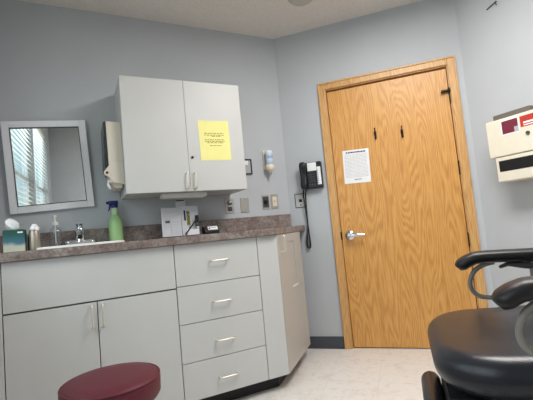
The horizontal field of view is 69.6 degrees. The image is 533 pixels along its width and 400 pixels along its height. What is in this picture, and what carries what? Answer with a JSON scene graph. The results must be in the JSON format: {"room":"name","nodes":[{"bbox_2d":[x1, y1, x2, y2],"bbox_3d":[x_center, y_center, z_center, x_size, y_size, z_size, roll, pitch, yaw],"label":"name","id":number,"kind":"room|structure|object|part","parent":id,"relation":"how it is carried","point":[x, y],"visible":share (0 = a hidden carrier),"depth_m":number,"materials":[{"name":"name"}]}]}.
{"room":"medical exam room","nodes":[
{"label":"medical exam room","id":0,"kind":"room"},
{"bbox_2d":[0,0,289,235],"bbox_3d":[-0.756,-0.035,2.749,2.116,2.561,0.100,-3,-5,-26],"label":"wall","id":1,"kind":"structure","parent":0,"point":[57,63],"depth_m":2.63,"materials":[{"name":"paint"}]},
{"bbox_2d":[0,120,94,214],"bbox_3d":[-1.358,-0.216,2.397,0.490,0.587,0.036,-3,-5,-25],"label":"wall mirror","id":2,"kind":"object","parent":1,"relation":"attached to","point":[47,163],"visible":1,"depth_m":2.39,"materials":[{"name":"silver metal"}]},
{"bbox_3d":[-1.358,-0.216,2.397,0.372,0.474,0.005,-7,-2,-25],"label":"glass","id":3,"kind":"part","parent":2,"relation":"part of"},
{"bbox_2d":[175,200,184,210],"bbox_3d":[-0.616,0.043,2.750,0.070,0.090,0.001,-3,-5,-26],"label":"tag","id":4,"kind":"object","parent":1,"relation":"attached to","point":[178,203],"visible":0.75,"depth_m":2.75,"materials":[{"name":"white paper"}]},
{"bbox_2d":[114,75,246,199],"bbox_3d":[-0.582,-0.403,2.620,0.786,0.730,0.361,-3,-5,-26],"label":"upper cabinet","id":5,"kind":"object","parent":1,"relation":"attached to","point":[158,118],"visible":0.99,"depth_m":2.45,"materials":[{"name":"grey laminate"}]},
{"bbox_2d":[101,121,124,191],"bbox_3d":[-0.981,-0.263,2.428,0.112,0.419,0.238,-3,-5,-26],"label":"paper towel dispenser","id":6,"kind":"object","parent":5,"relation":"attached to","point":[111,140],"visible":1,"depth_m":2.33,"materials":[{"name":"beige plastic"}]},
{"bbox_2d":[110,183,121,191],"bbox_3d":[-0.953,-0.077,2.424,0.064,0.030,0.200,-3,-5,-26],"label":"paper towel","id":7,"kind":"object","parent":6,"relation":"on","point":[115,187],"depth_m":2.35,"materials":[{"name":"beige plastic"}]},
{"bbox_3d":[-0.697,-0.409,2.407,0.391,0.730,0.018,-3,-5,-26],"label":"door","id":8,"kind":"part","parent":5,"relation":"part of","materials":[{"name":"grey laminate"}]},
{"bbox_2d":[160,192,206,199],"bbox_3d":[-0.553,-0.028,2.557,0.296,0.030,0.090,-3,-5,-26],"label":"light","id":9,"kind":"object","parent":5,"relation":"attached to","point":[191,194],"visible":1,"depth_m":2.52,"materials":[{"name":"white plastic"}]},
{"bbox_2d":[162,196,204,199],"bbox_3d":[-0.551,-0.015,2.556,0.280,0.005,0.070,-3,-5,-26],"label":"diffuser","id":10,"kind":"object","parent":9,"relation":"attached to","point":[163,197],"depth_m":2.52,"materials":[{"name":"white plastic"}]},
{"bbox_3d":[-0.500,-0.126,2.441,0.014,0.114,0.031,-3,-5,-26],"label":"handle","id":11,"kind":"part","parent":5,"relation":"part of","materials":[{"name":"silver metal"}]},
{"bbox_3d":[-0.453,-0.129,2.465,0.014,0.114,0.031,-3,-5,-26],"label":"handle","id":12,"kind":"part","parent":5,"relation":"part of","materials":[{"name":"silver metal"}]},
{"bbox_3d":[-0.345,-0.428,2.581,0.391,0.730,0.018,-3,-5,-26],"label":"door","id":13,"kind":"part","parent":5,"relation":"part of","materials":[{"name":"grey laminate"}]},
{"bbox_2d":[198,120,231,159],"bbox_3d":[-0.345,-0.399,2.566,0.212,0.268,0.001,-4,-4,-26],"label":"notice","id":14,"kind":"object","parent":5,"relation":"attached to","point":[214,138],"visible":1,"depth_m":2.56,"materials":[{"name":"paper"}]},
{"bbox_2d":[204,133,224,145],"bbox_3d":[-0.346,-0.405,2.566,0.138,0.088,0.001,-4,-4,-26],"label":"print","id":15,"kind":"object","parent":14,"relation":"attached to","point":[210,139],"depth_m":2.57,"materials":[{"name":"black"}]},
{"bbox_2d":[225,198,234,213],"bbox_3d":[-0.279,0.044,2.911,0.071,0.116,0.008,-3,-5,-26],"label":"wall outlet","id":16,"kind":"object","parent":1,"relation":"attached to","point":[229,208],"visible":0.99,"depth_m":2.91,"materials":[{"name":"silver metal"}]},
{"bbox_2d":[240,197,249,212],"bbox_3d":[-0.167,0.038,2.967,0.071,0.116,0.006,-3,-5,-26],"label":"blank plate","id":17,"kind":"object","parent":1,"relation":"attached to","point":[244,202],"visible":1,"depth_m":2.96,"materials":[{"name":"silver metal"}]},
{"bbox_2d":[245,159,252,173],"bbox_3d":[-0.162,-0.260,3.000,0.100,0.120,0.016,-3,-5,-26],"label":"wall bracket","id":18,"kind":"object","parent":1,"relation":"attached to","point":[248,163],"visible":0.48,"depth_m":3.01,"materials":[{"name":"black plastic"}]},
{"bbox_2d":[261,195,269,208],"bbox_3d":[-0.002,0.015,3.039,0.064,0.116,0.026,-3,-5,-26],"label":"dimmer switch","id":19,"kind":"object","parent":1,"relation":"attached to","point":[265,198],"visible":1,"depth_m":3.04,"materials":[{"name":"black plastic"}]},
{"bbox_2d":[262,150,273,175],"bbox_3d":[0.021,-0.297,3.056,0.070,0.207,0.081,-3,-5,-26],"label":"soap dispenser","id":20,"kind":"object","parent":1,"relation":"attached to","point":[268,165],"visible":1,"depth_m":3.03,"materials":[{"name":"white plastic"}]},
{"bbox_2d":[265,150,272,164],"bbox_3d":[0.020,-0.335,3.054,0.062,0.118,0.062,-3,-5,-26],"label":"bottle","id":21,"kind":"object","parent":20,"relation":"on","point":[268,154],"depth_m":3.03,"materials":[{"name":"white plastic"}]},
{"bbox_2d":[265,164,273,171],"bbox_3d":[0.027,-0.253,3.048,0.070,0.058,0.070,-3,-5,-26],"label":"cup","id":22,"kind":"object","parent":20,"relation":"on","point":[269,167],"depth_m":3.02,"materials":[{"name":"beige plastic"}]},
{"bbox_2d":[270,194,278,208],"bbox_3d":[0.068,0.011,3.077,0.064,0.116,0.019,-3,-5,-26],"label":"light switch","id":23,"kind":"object","parent":1,"relation":"attached to","point":[274,197],"visible":1,"depth_m":3.08,"materials":[{"name":"beige plastic"}]},
{"bbox_2d":[19,0,421,38],"bbox_3d":[0.349,-1.551,1.512,3.157,0.060,3.600,-3,-5,-26],"label":"ceiling","id":24,"kind":"structure","parent":0,"point":[271,19],"depth_m":2.82,"materials":[{"name":"white paint"}]},
{"bbox_2d":[288,0,311,5],"bbox_3d":[0.244,-1.403,2.674,0.198,0.039,0.198,-3,-5,-26],"label":"smoke detector","id":25,"kind":"object","parent":24,"relation":"attached to","point":[293,2],"visible":1,"depth_m":2.69,"materials":[{"name":"white plastic"}]},
{"bbox_2d":[235,347,441,399],"bbox_3d":[0.592,1.051,1.316,3.157,0.060,3.600,-3,-5,-26],"label":"floor","id":26,"kind":"structure","parent":0,"point":[358,373],"depth_m":2.41,"materials":[{"name":"tile"}]},
{"bbox_2d":[0,245,183,399],"bbox_3d":[-0.983,0.761,2.124,0.874,0.928,0.642,-3,-5,-26],"label":"base cabinet","id":27,"kind":"object","parent":26,"relation":"on","point":[63,318],"visible":0.98,"depth_m":1.87,"materials":[{"name":"grey laminate"}]},
{"bbox_3d":[-1.217,0.708,1.706,0.082,0.838,0.018,-3,-5,-26],"label":"filler panel","id":28,"kind":"part","parent":27,"relation":"part of","materials":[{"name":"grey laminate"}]},
{"bbox_3d":[-0.992,0.815,1.803,0.388,0.599,0.018,-3,-5,-26],"label":"door","id":29,"kind":"part","parent":27,"relation":"part of","materials":[{"name":"grey laminate"}]},
{"bbox_3d":[-0.855,0.384,1.921,0.782,0.232,0.018,-3,-5,-26],"label":"blank panel","id":30,"kind":"part","parent":27,"relation":"part of","materials":[{"name":"grey laminate"}]},
{"bbox_3d":[-0.849,0.572,1.872,0.014,0.120,0.035,-3,-5,-26],"label":"handle","id":31,"kind":"part","parent":27,"relation":"part of","materials":[{"name":"silver metal"}]},
{"bbox_3d":[-0.806,0.570,1.893,0.014,0.120,0.035,-3,-5,-26],"label":"handle","id":32,"kind":"part","parent":27,"relation":"part of","materials":[{"name":"silver metal"}]},
{"bbox_3d":[-0.640,0.795,1.976,0.390,0.599,0.018,-3,-5,-26],"label":"door","id":33,"kind":"part","parent":27,"relation":"part of","materials":[{"name":"grey laminate"}]},
{"bbox_2d":[0,214,304,262],"bbox_3d":[-0.509,0.199,2.429,2.051,0.143,0.636,-3,-5,-26],"label":"countertop","id":34,"kind":"structure","parent":27,"relation":"on","point":[140,236],"depth_m":2.36,"materials":[{"name":"laminate"}]},
{"bbox_2d":[2,219,26,252],"bbox_3d":[-1.276,0.178,1.945,0.092,0.170,0.101,-3,-5,-27],"label":"tissue box","id":35,"kind":"object","parent":34,"relation":"on","point":[14,238],"visible":1,"depth_m":1.91,"materials":[{"name":"teal cardboard"}]},
{"bbox_2d":[29,224,39,250],"bbox_3d":[-1.188,0.189,1.964,0.048,0.134,0.048,-3,-5,-26],"label":"metal canister","id":36,"kind":"object","parent":34,"relation":"on","point":[34,234],"visible":0.94,"depth_m":1.95,"materials":[{"name":"silver metal"}]},
{"bbox_2d":[52,215,57,242],"bbox_3d":[-1.277,0.190,2.311,0.068,0.200,0.083,-6,-4,7],"label":"pump bottle","id":37,"kind":"object","parent":34,"relation":"on","point":[55,223],"visible":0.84,"depth_m":2.31,"materials":[{"name":"clear plastic"}]},
{"bbox_2d":[64,222,95,244],"bbox_3d":[-1.136,0.208,2.335,0.180,0.142,0.178,-3,-5,-26],"label":"faucet","id":38,"kind":"object","parent":34,"relation":"on","point":[79,230],"visible":0.76,"depth_m":2.35,"materials":[{"name":"silver metal"}]},
{"bbox_3d":[-1.155,0.166,2.370,0.052,0.049,0.096,-3,-5,-26],"label":"lever","id":39,"kind":"part","parent":38,"relation":"part of","materials":[{"name":"silver metal"}]},
{"bbox_3d":[-1.133,0.207,2.330,0.052,0.062,0.154,-3,-5,-26],"label":"spout","id":40,"kind":"part","parent":38,"relation":"part of","materials":[{"name":"silver metal"}]},
{"bbox_2d":[36,240,124,249],"bbox_3d":[-1.030,0.329,2.153,0.419,0.166,0.426,-3,-5,-26],"label":"sink","id":41,"kind":"object","parent":34,"relation":"in","point":[116,241],"visible":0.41,"depth_m":1.97,"materials":[{"name":"white ceramic"}]},
{"bbox_2d":[106,201,123,240],"bbox_3d":[-0.977,0.140,2.481,0.085,0.270,0.085,-7,-4,16],"label":"spray bottle","id":42,"kind":"object","parent":34,"relation":"on","point":[115,222],"visible":0.8,"depth_m":2.45,"materials":[{"name":"green plastic"}]},
{"bbox_2d":[187,229,198,234],"bbox_3d":[-0.492,0.215,2.570,0.080,0.036,0.010,-3,-5,-26],"label":"packet","id":43,"kind":"object","parent":34,"relation":"on","point":[193,231],"visible":1,"depth_m":2.57,"materials":[{"name":"white paper"}]},
{"bbox_2d":[202,226,219,233],"bbox_3d":[-0.385,0.208,2.647,0.104,0.050,0.064,-3,-5,-29],"label":"card holder","id":44,"kind":"object","parent":34,"relation":"on","point":[212,229],"visible":0.89,"depth_m":2.62,"materials":[{"name":"black plastic"}]},
{"bbox_3d":[-0.588,0.154,2.580,0.240,0.183,0.038,-3,-5,-26],"label":"stand","id":45,"kind":"object","parent":34,"relation":"on","visible":0},
{"bbox_2d":[161,207,182,236],"bbox_3d":[-0.631,0.146,2.551,0.130,0.194,0.032,-1,-6,-26],"label":"leaflet","id":46,"kind":"object","parent":45,"relation":"on","point":[167,214],"visible":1,"depth_m":2.55,"materials":[{"name":"grey paper"}]},
{"bbox_2d":[163,210,178,229],"bbox_3d":[-0.631,0.134,2.554,0.106,0.128,0.021,-1,-6,-26],"label":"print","id":47,"kind":"object","parent":46,"relation":"attached to","point":[168,215],"depth_m":2.55,"materials":[{"name":"grey paper"}]},
{"bbox_2d":[171,219,181,235],"bbox_3d":[-0.601,0.182,2.550,0.064,0.117,0.020,-1,-6,-26],"label":"leaflet","id":48,"kind":"object","parent":45,"relation":"on","point":[175,223],"visible":1,"depth_m":2.55,"materials":[{"name":"grey paper"}]},
{"bbox_2d":[180,206,199,234],"bbox_3d":[-0.519,0.138,2.607,0.116,0.198,0.033,-2,-5,-26],"label":"leaflet","id":49,"kind":"object","parent":45,"relation":"on","point":[188,213],"visible":0.77,"depth_m":2.61,"materials":[{"name":"white paper"}]},
{"bbox_2d":[186,211,190,225],"bbox_3d":[-0.531,0.124,2.605,0.022,0.099,0.016,-2,-5,-26],"label":"print","id":50,"kind":"object","parent":49,"relation":"attached to","point":[188,213],"depth_m":2.60,"materials":[{"name":"yellow paper"}]},
{"bbox_2d":[195,215,198,225],"bbox_3d":[-0.470,0.139,2.594,0.024,0.075,0.014,-3,-5,-26],"label":"card reader","id":51,"kind":"object","parent":49,"relation":"attached to","point":[196,216],"visible":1,"depth_m":2.59,"materials":[{"name":"black plastic"}]},
{"bbox_2d":[58,362,160,399],"bbox_3d":[-0.534,0.875,1.356,0.503,0.503,0.480,-3,-5,-26],"label":"stool","id":52,"kind":"object","parent":26,"relation":"on","point":[131,380],"visible":1,"depth_m":1.30,"materials":[{"name":"red leather"}]},
{"bbox_2d":[172,237,268,399],"bbox_3d":[-0.367,0.726,2.428,0.498,0.928,0.640,-3,-5,-26],"label":"base cabinet","id":53,"kind":"object","parent":26,"relation":"on","point":[224,356],"visible":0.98,"depth_m":2.17,"materials":[{"name":"grey laminate"}]},
{"bbox_3d":[-0.279,0.349,2.206,0.496,0.226,0.018,-3,-5,-26],"label":"drawer","id":54,"kind":"part","parent":53,"relation":"part of","materials":[{"name":"grey laminate"}]},
{"bbox_3d":[-0.259,0.566,2.189,0.496,0.201,0.018,-3,-5,-26],"label":"drawer","id":55,"kind":"part","parent":53,"relation":"part of","materials":[{"name":"grey laminate"}]},
{"bbox_3d":[-0.267,0.341,2.184,0.117,0.014,0.033,-3,-5,-26],"label":"handle","id":56,"kind":"part","parent":53,"relation":"part of","materials":[{"name":"silver metal"}]},
{"bbox_3d":[-0.246,0.567,2.167,0.117,0.014,0.033,-3,-5,-26],"label":"handle","id":57,"kind":"part","parent":53,"relation":"part of","materials":[{"name":"silver metal"}]},
{"bbox_3d":[-0.240,0.770,2.174,0.496,0.202,0.018,-3,-5,-26],"label":"drawer","id":58,"kind":"part","parent":53,"relation":"part of","materials":[{"name":"grey laminate"}]},
{"bbox_3d":[-0.221,0.972,2.159,0.496,0.197,0.018,-3,-5,-26],"label":"drawer","id":59,"kind":"part","parent":53,"relation":"part of","materials":[{"name":"grey laminate"}]},
{"bbox_3d":[-0.226,0.779,2.151,0.117,0.014,0.033,-3,-5,-26],"label":"handle","id":60,"kind":"part","parent":53,"relation":"part of","materials":[{"name":"silver metal"}]},
{"bbox_3d":[-0.208,0.977,2.136,0.117,0.014,0.033,-3,-5,-26],"label":"handle","id":61,"kind":"part","parent":53,"relation":"part of","materials":[{"name":"silver metal"}]},
{"bbox_2d":[256,232,309,389],"bbox_3d":[0.094,0.701,2.674,0.544,0.928,0.607,-3,-5,-26],"label":"base cabinet","id":62,"kind":"object","parent":26,"relation":"on","point":[283,296],"visible":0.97,"depth_m":2.36,"materials":[{"name":"grey laminate"}]},
{"bbox_3d":[0.035,0.637,2.324,0.135,0.838,0.018,-3,-5,-26],"label":"filler panel","id":63,"kind":"part","parent":62,"relation":"part of","materials":[{"name":"grey laminate"}]},
{"bbox_3d":[0.105,0.276,2.426,0.035,0.117,0.014,-7,-5,19],"label":"handle","id":64,"kind":"part","parent":62,"relation":"part of","materials":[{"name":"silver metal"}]},
{"bbox_3d":[0.187,0.645,2.622,0.018,0.839,0.571,-7,-5,19],"label":"door","id":65,"kind":"part","parent":62,"relation":"part of","materials":[{"name":"grey laminate"}]},
{"bbox_2d":[421,248,532,399],"bbox_3d":[0.810,0.372,0.996,0.789,1.198,0.672,-7,-5,19],"label":"chair","id":66,"kind":"object","parent":26,"relation":"on","point":[480,353],"visible":1,"depth_m":0.93,"materials":[{"name":"black leather"}]},
{"bbox_3d":[0.723,0.387,1.038,0.523,0.126,0.538,-7,-5,19],"label":"seat","id":67,"kind":"part","parent":66,"relation":"part of","materials":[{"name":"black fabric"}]},
{"bbox_3d":[0.884,0.195,1.296,0.453,0.065,0.072,-7,-5,19],"label":"armrest","id":68,"kind":"part","parent":66,"relation":"part of","materials":[{"name":"black plastic"}]},
{"bbox_3d":[0.685,0.171,0.730,0.453,0.065,0.072,-7,-5,19],"label":"armrest","id":69,"kind":"part","parent":66,"relation":"part of","materials":[{"name":"black plastic"}]},
{"bbox_3d":[0.857,0.224,1.304,0.118,0.030,0.040,-7,-5,19],"label":"release lever","id":70,"kind":"part","parent":66,"relation":"part of","materials":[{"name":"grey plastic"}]},
{"bbox_2d":[273,0,495,335],"bbox_3d":[0.846,-0.167,2.979,1.388,2.561,0.100,-7,-5,19],"label":"wall","id":71,"kind":"structure","parent":0,"point":[424,30],"depth_m":3.04,"materials":[{"name":"paint"}]},
{"bbox_2d":[294,193,306,207],"bbox_3d":[0.276,0.005,3.110,0.094,0.114,0.009,-7,-5,19],"label":"phone jack","id":72,"kind":"object","parent":71,"relation":"attached to","point":[299,203],"visible":0.93,"depth_m":3.11,"materials":[{"name":"grey plastic"}]},
{"bbox_2d":[299,161,323,248],"bbox_3d":[0.370,0.037,3.033,0.185,0.687,0.089,-7,-5,19],"label":"wall phone","id":73,"kind":"object","parent":71,"relation":"attached to","point":[311,175],"visible":1,"depth_m":3.04,"materials":[{"name":"black plastic"}]},
{"bbox_3d":[0.326,0.149,3.064,0.030,0.478,0.060,-1,-6,-45],"label":"coiled cord","id":74,"kind":"part","parent":73,"relation":"part of","materials":[{"name":"black plastic"}]},
{"bbox_2d":[308,336,344,348],"bbox_3d":[0.449,1.114,3.000,0.317,0.091,0.013,-7,-5,19],"label":"baseboard","id":75,"kind":"structure","parent":71,"relation":"attached to","point":[316,342],"depth_m":2.99,"materials":[{"name":"plastic"}]},
{"bbox_2d":[317,55,488,348],"bbox_3d":[0.993,0.050,2.889,1.011,2.090,0.156,-7,-5,19],"label":"door","id":76,"kind":"structure","parent":71,"relation":"in","point":[399,236],"depth_m":2.87,"materials":[{"name":"brown wood"}]},
{"bbox_3d":[0.645,0.272,2.960,0.082,0.082,0.047,-7,-5,19],"label":"handle","id":77,"kind":"part","parent":76,"relation":"part of","materials":[{"name":"silver metal"}]},
{"bbox_2d":[342,148,370,183],"bbox_3d":[0.701,-0.263,2.987,0.200,0.262,0.001,-5,-4,19],"label":"notice","id":78,"kind":"object","parent":76,"relation":"attached to","point":[356,164],"visible":1,"depth_m":2.99,"materials":[{"name":"white paper"}]},
{"bbox_2d":[344,152,368,177],"bbox_3d":[0.700,-0.268,2.987,0.182,0.189,0.002,-5,-4,18],"label":"print","id":79,"kind":"object","parent":78,"relation":"attached to","point":[365,152],"depth_m":2.99},
{"bbox_3d":[0.682,0.265,2.916,0.125,0.030,0.018,-7,-4,16],"label":"lever","id":80,"kind":"part","parent":76,"relation":"part of","materials":[{"name":"silver metal"}]},
{"bbox_2d":[454,0,532,306],"bbox_3d":[2.066,-0.383,1.624,0.100,2.561,2.560,-3,-5,-26],"label":"wall","id":81,"kind":"structure","parent":0,"point":[496,43],"depth_m":2.56,"materials":[{"name":"paint"}]},
{"bbox_2d":[486,105,532,181],"bbox_3d":[1.596,-0.345,2.275,0.168,0.420,0.480,-3,-5,-26],"label":"sharps container","id":82,"kind":"object","parent":81,"relation":"attached to","point":[510,134],"visible":1,"depth_m":2.32,"materials":[{"name":"beige paint"}]},
{"bbox_2d":[501,118,518,133],"bbox_3d":[1.477,-0.448,2.329,0.001,0.079,0.096,-3,-5,-26],"label":"print","id":83,"kind":"object","parent":82,"relation":"attached to","point":[508,125],"depth_m":2.33}
]}

